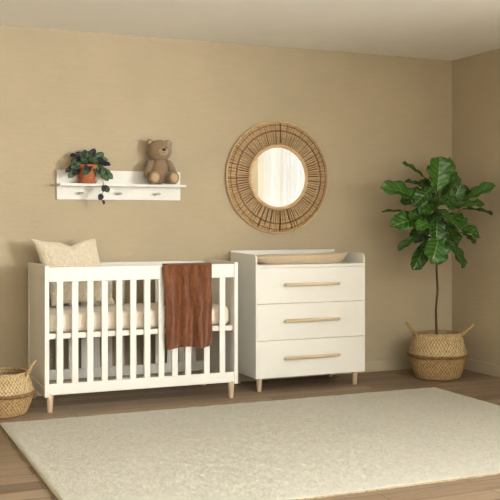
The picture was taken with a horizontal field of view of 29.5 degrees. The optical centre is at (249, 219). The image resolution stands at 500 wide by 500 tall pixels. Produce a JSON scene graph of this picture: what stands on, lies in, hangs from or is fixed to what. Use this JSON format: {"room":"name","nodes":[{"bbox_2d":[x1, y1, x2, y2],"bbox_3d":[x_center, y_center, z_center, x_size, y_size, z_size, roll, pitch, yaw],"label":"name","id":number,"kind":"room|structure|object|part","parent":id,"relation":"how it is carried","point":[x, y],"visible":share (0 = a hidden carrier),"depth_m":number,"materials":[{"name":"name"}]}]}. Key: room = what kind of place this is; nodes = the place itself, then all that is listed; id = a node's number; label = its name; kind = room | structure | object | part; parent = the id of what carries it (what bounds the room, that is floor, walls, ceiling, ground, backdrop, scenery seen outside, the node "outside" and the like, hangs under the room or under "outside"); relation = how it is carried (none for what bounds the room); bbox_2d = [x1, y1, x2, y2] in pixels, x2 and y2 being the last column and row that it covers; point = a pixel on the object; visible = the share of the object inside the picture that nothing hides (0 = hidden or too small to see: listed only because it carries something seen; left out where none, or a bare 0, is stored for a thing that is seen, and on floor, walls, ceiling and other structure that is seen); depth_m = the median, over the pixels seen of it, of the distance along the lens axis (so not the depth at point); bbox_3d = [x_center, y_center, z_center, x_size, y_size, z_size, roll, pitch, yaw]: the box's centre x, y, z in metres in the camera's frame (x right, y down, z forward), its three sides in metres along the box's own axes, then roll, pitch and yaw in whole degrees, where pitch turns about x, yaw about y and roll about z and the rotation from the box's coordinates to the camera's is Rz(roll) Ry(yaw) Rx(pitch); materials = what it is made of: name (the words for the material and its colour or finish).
{"room":"children's room","nodes":[
{"label":"children's room","id":0,"kind":"room"},
{"bbox_2d":[0,25,451,381],"bbox_3d":[-1.093,-0.051,6.798,6.280,2.542,0.150,0,0,-23],"label":"wall","id":1,"kind":"structure","parent":0,"point":[63,93],"depth_m":7.03,"materials":[{"name":"beige paint"}]},
{"bbox_2d":[56,170,185,200],"bbox_3d":[-0.902,-0.243,6.725,0.912,0.207,0.135,0,0,-23],"label":"wall shelf","id":2,"kind":"object","parent":1,"relation":"attached to","point":[124,185],"visible":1,"depth_m":6.75,"materials":[{"name":"white paint"}]},
{"bbox_2d":[65,148,112,203],"bbox_3d":[-1.122,-0.298,6.606,0.339,0.395,0.178,0,0,-23],"label":"potted trailing plant","id":3,"kind":"object","parent":2,"relation":"on","point":[86,173],"visible":0.99,"depth_m":6.57,"materials":[{"name":"green plant"}]},
{"bbox_3d":[-1.135,-0.321,6.614,0.154,0.120,0.154,0,0,-23],"label":"plant pot","id":4,"kind":"part","parent":3,"relation":"part of","materials":[{"name":"ceramic"}]},
{"bbox_2d":[144,139,178,184],"bbox_3d":[-0.640,-0.412,6.781,0.246,0.329,0.192,0,0,-19],"label":"teddy bear","id":5,"kind":"object","parent":2,"relation":"on","point":[158,170],"visible":1,"depth_m":6.75},
{"bbox_3d":[-0.720,-0.360,6.761,0.062,0.143,0.103,0,0,16],"label":"arm","id":6,"kind":"part","parent":5,"relation":"part of"},
{"bbox_3d":[-0.685,-0.295,6.739,0.090,0.094,0.134,0,0,-19],"label":"leg","id":7,"kind":"part","parent":5,"relation":"part of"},
{"bbox_3d":[-0.565,-0.360,6.816,0.103,0.143,0.062,0,0,35],"label":"arm","id":8,"kind":"part","parent":5,"relation":"part of"},
{"bbox_3d":[-0.567,-0.296,6.782,0.090,0.094,0.143,0,0,-40],"label":"leg","id":9,"kind":"part","parent":5,"relation":"part of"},
{"bbox_2d":[37,358,411,396],"bbox_3d":[-1.061,1.173,6.723,5.980,0.095,0.014,0,0,-23],"label":"baseboard","id":10,"kind":"structure","parent":1,"relation":"attached to","point":[397,363],"depth_m":7.58,"materials":[{"name":"beige paint"}]},
{"bbox_2d":[226,121,327,233],"bbox_3d":[0.217,-0.322,7.254,0.863,0.862,0.044,0,0,-23],"label":"mirror","id":11,"kind":"object","parent":1,"relation":"attached to","point":[278,174],"visible":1,"depth_m":7.24,"materials":[{"name":"brown wicker"}]},
{"bbox_2d":[252,148,304,206],"bbox_3d":[0.214,-0.322,7.262,0.458,0.458,0.026,0,0,-23],"label":"mirror glass","id":12,"kind":"object","parent":11,"relation":"attached to","point":[278,174],"depth_m":7.25,"materials":[{"name":"white mirror"}]},
{"bbox_2d":[0,0,499,60],"bbox_3d":[0.482,-1.382,3.149,6.280,0.120,8.100,0,0,-23],"label":"ceiling","id":13,"kind":"structure","parent":0,"point":[450,30],"depth_m":6.34,"materials":[{"name":"white paint"}]},
{"bbox_2d":[0,369,499,499],"bbox_3d":[0.482,1.270,3.149,6.280,0.100,8.100,0,0,-23],"label":"floor","id":14,"kind":"structure","parent":0,"point":[19,480],"depth_m":6.37,"materials":[{"name":"brown wood"}]},
{"bbox_2d":[0,360,36,418],"bbox_3d":[-1.562,1.051,5.953,0.433,0.336,0.432,0,0,-30],"label":"storage basket","id":15,"kind":"object","parent":14,"relation":"on","point":[17,390],"visible":1,"depth_m":5.83,"materials":[{"name":"wicker"}]},
{"bbox_3d":[-1.376,0.942,5.964,0.072,0.118,0.107,0,0,-3],"label":"handle","id":16,"kind":"part","parent":15,"relation":"part of","materials":[{"name":"wicker"}]},
{"bbox_2d":[28,259,237,412],"bbox_3d":[-0.801,0.756,6.494,1.315,0.928,0.590,0,0,-23],"label":"crib","id":17,"kind":"object","parent":14,"relation":"on","point":[219,364],"visible":0.88,"depth_m":6.24,"materials":[{"name":"white paint"}]},
{"bbox_3d":[-1.392,0.706,6.239,0.028,0.828,0.590,0,0,-23],"label":"panel","id":18,"kind":"part","parent":17,"relation":"part of","materials":[{"name":"white paint"}]},
{"bbox_3d":[-1.265,1.161,6.002,0.050,0.118,0.050,0,0,-23],"label":"leg","id":19,"kind":"part","parent":17,"relation":"part of","materials":[{"name":"brown wood"}]},
{"bbox_3d":[-0.912,0.348,6.751,1.259,0.092,0.022,0,0,-23],"label":"rail","id":20,"kind":"part","parent":17,"relation":"part of","materials":[{"name":"white paint"}]},
{"bbox_3d":[-0.912,1.073,6.751,1.259,0.070,0.022,0,0,-23],"label":"rail","id":21,"kind":"part","parent":17,"relation":"part of","materials":[{"name":"white paint"}]},
{"bbox_2d":[49,303,228,332],"bbox_3d":[-0.805,0.658,6.503,1.247,0.128,0.500,0,0,-23],"label":"mattress","id":22,"kind":"object","parent":17,"relation":"on","point":[82,309],"visible":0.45,"depth_m":6.23,"materials":[{"name":"fabric"}]},
{"bbox_2d":[32,239,114,306],"bbox_3d":[-1.191,0.355,6.424,0.555,0.451,0.160,0,0,-28],"label":"pillow","id":23,"kind":"object","parent":22,"relation":"on","point":[84,253],"visible":0.64,"depth_m":6.37,"materials":[{"name":"beige fabric"}]},
{"bbox_3d":[-0.801,0.740,6.494,1.255,0.034,0.542,0,0,-23],"label":"mattress","id":24,"kind":"part","parent":17,"relation":"part of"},
{"bbox_3d":[-0.690,0.348,6.237,1.259,0.092,0.022,0,0,-23],"label":"rail","id":25,"kind":"part","parent":17,"relation":"part of","materials":[{"name":"white paint"}]},
{"bbox_3d":[-0.690,1.073,6.237,1.259,0.070,0.022,0,0,-23],"label":"rail","id":26,"kind":"part","parent":17,"relation":"part of","materials":[{"name":"white paint"}]},
{"bbox_2d":[162,263,211,349],"bbox_3d":[-0.421,0.575,6.334,0.361,0.567,0.109,0,0,-23],"label":"blanket","id":27,"kind":"object","parent":17,"relation":"hanging from","point":[187,286],"visible":1,"depth_m":6.32,"materials":[{"name":"brown fabric"}]},
{"bbox_3d":[-0.210,0.706,6.749,0.028,0.828,0.590,0,0,-23],"label":"panel","id":28,"kind":"part","parent":17,"relation":"part of","materials":[{"name":"white paint"}]},
{"bbox_3d":[-0.130,1.161,6.492,0.050,0.118,0.050,0,0,-23],"label":"leg","id":29,"kind":"part","parent":17,"relation":"part of","materials":[{"name":"brown wood"}]},
{"bbox_2d":[0,387,499,499],"bbox_3d":[0.334,1.212,5.298,3.085,0.014,2.094,0,0,-23],"label":"area rug","id":30,"kind":"object","parent":14,"relation":"on","point":[308,448],"visible":1,"depth_m":5.03,"materials":[{"name":"beige carpet"}]},
{"bbox_2d":[230,249,364,391],"bbox_3d":[0.358,0.726,7.036,0.880,0.988,0.514,0,0,-23],"label":"dresser","id":31,"kind":"object","parent":14,"relation":"on","point":[294,319],"visible":0.91,"depth_m":6.83,"materials":[{"name":"white paint"}]},
{"bbox_3d":[-0.086,1.169,7.075,0.045,0.102,0.045,0,0,-23],"label":"leg","id":32,"kind":"part","parent":31,"relation":"part of","materials":[{"name":"brown wood"}]},
{"bbox_3d":[-0.045,0.681,6.875,0.012,0.878,0.459,0,0,-23],"label":"panel","id":33,"kind":"part","parent":31,"relation":"part of","materials":[{"name":"white paint"}]},
{"bbox_3d":[0.065,1.169,6.726,0.045,0.102,0.045,0,0,-23],"label":"leg","id":34,"kind":"part","parent":31,"relation":"part of","materials":[{"name":"brown wood"}]},
{"bbox_3d":[0.260,0.676,7.265,0.880,0.888,0.016,0,0,-23],"label":"panel","id":35,"kind":"part","parent":31,"relation":"part of","materials":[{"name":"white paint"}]},
{"bbox_2d":[256,251,347,263],"bbox_3d":[0.357,0.281,7.027,0.790,0.082,0.292,0,0,-23],"label":"changing pad","id":36,"kind":"object","parent":31,"relation":"on","point":[337,256],"visible":0.89,"depth_m":6.92,"materials":[{"name":"beige fabric"}]},
{"bbox_3d":[0.441,0.469,6.844,0.855,0.251,0.018,0,0,-23],"label":"drawer","id":37,"kind":"part","parent":31,"relation":"part of","materials":[{"name":"white paint"}]},
{"bbox_3d":[0.441,0.727,6.844,0.855,0.257,0.018,0,0,-23],"label":"drawer","id":38,"kind":"part","parent":31,"relation":"part of","materials":[{"name":"white paint"}]},
{"bbox_3d":[0.441,0.989,6.844,0.855,0.262,0.018,0,0,-23],"label":"drawer","id":39,"kind":"part","parent":31,"relation":"part of","materials":[{"name":"white paint"}]},
{"bbox_3d":[0.449,0.463,6.818,0.443,0.024,0.040,0,0,-23],"label":"handle","id":40,"kind":"part","parent":31,"relation":"part of","materials":[{"name":"brown wood"}]},
{"bbox_3d":[0.449,0.720,6.818,0.443,0.024,0.040,0,0,-23],"label":"handle","id":41,"kind":"part","parent":31,"relation":"part of","materials":[{"name":"brown wood"}]},
{"bbox_3d":[0.449,0.982,6.818,0.443,0.024,0.040,0,0,-23],"label":"handle","id":42,"kind":"part","parent":31,"relation":"part of","materials":[{"name":"brown wood"}]},
{"bbox_3d":[0.752,0.681,7.218,0.012,0.878,0.459,0,0,-23],"label":"panel","id":43,"kind":"part","parent":31,"relation":"part of","materials":[{"name":"white paint"}]},
{"bbox_3d":[0.774,1.169,7.032,0.045,0.102,0.045,0,0,-23],"label":"leg","id":44,"kind":"part","parent":31,"relation":"part of","materials":[{"name":"brown wood"}]},
{"bbox_2d":[408,331,466,380],"bbox_3d":[1.448,1.047,7.334,0.448,0.344,0.450,0,0,-23],"label":"basket","id":45,"kind":"object","parent":14,"relation":"on","point":[433,355],"depth_m":7.17,"materials":[{"name":"beige wicker"}]},
{"bbox_2d":[380,156,495,380],"bbox_3d":[1.375,0.365,7.281,0.892,1.707,0.538,0,0,-23],"label":"fig tree","id":46,"kind":"object","parent":14,"relation":"on","point":[435,354],"visible":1,"depth_m":7.20,"materials":[{"name":"green plant"}]},
{"bbox_3d":[1.240,0.851,7.300,0.091,0.133,0.101,0,0,-9],"label":"handle","id":47,"kind":"part","parent":46,"relation":"part of","materials":[{"name":"wicker"}]},
{"bbox_3d":[1.665,0.861,7.301,0.106,0.114,0.101,0,0,9],"label":"handle","id":48,"kind":"part","parent":46,"relation":"part of","materials":[{"name":"wicker"}]},
{"bbox_2d":[452,48,499,364],"bbox_3d":[3.296,-0.051,4.363,0.150,2.542,7.800,0,0,-23],"label":"wall","id":49,"kind":"structure","parent":0,"point":[475,78],"depth_m":7.58,"materials":[{"name":"beige paint"}]},
{"bbox_2d":[464,358,499,377],"bbox_3d":[3.223,1.173,4.324,0.014,0.095,7.786,0,0,-23],"label":"baseboard","id":50,"kind":"structure","parent":49,"relation":"attached to","point":[482,367],"depth_m":7.51,"materials":[{"name":"beige paint"}]}
]}

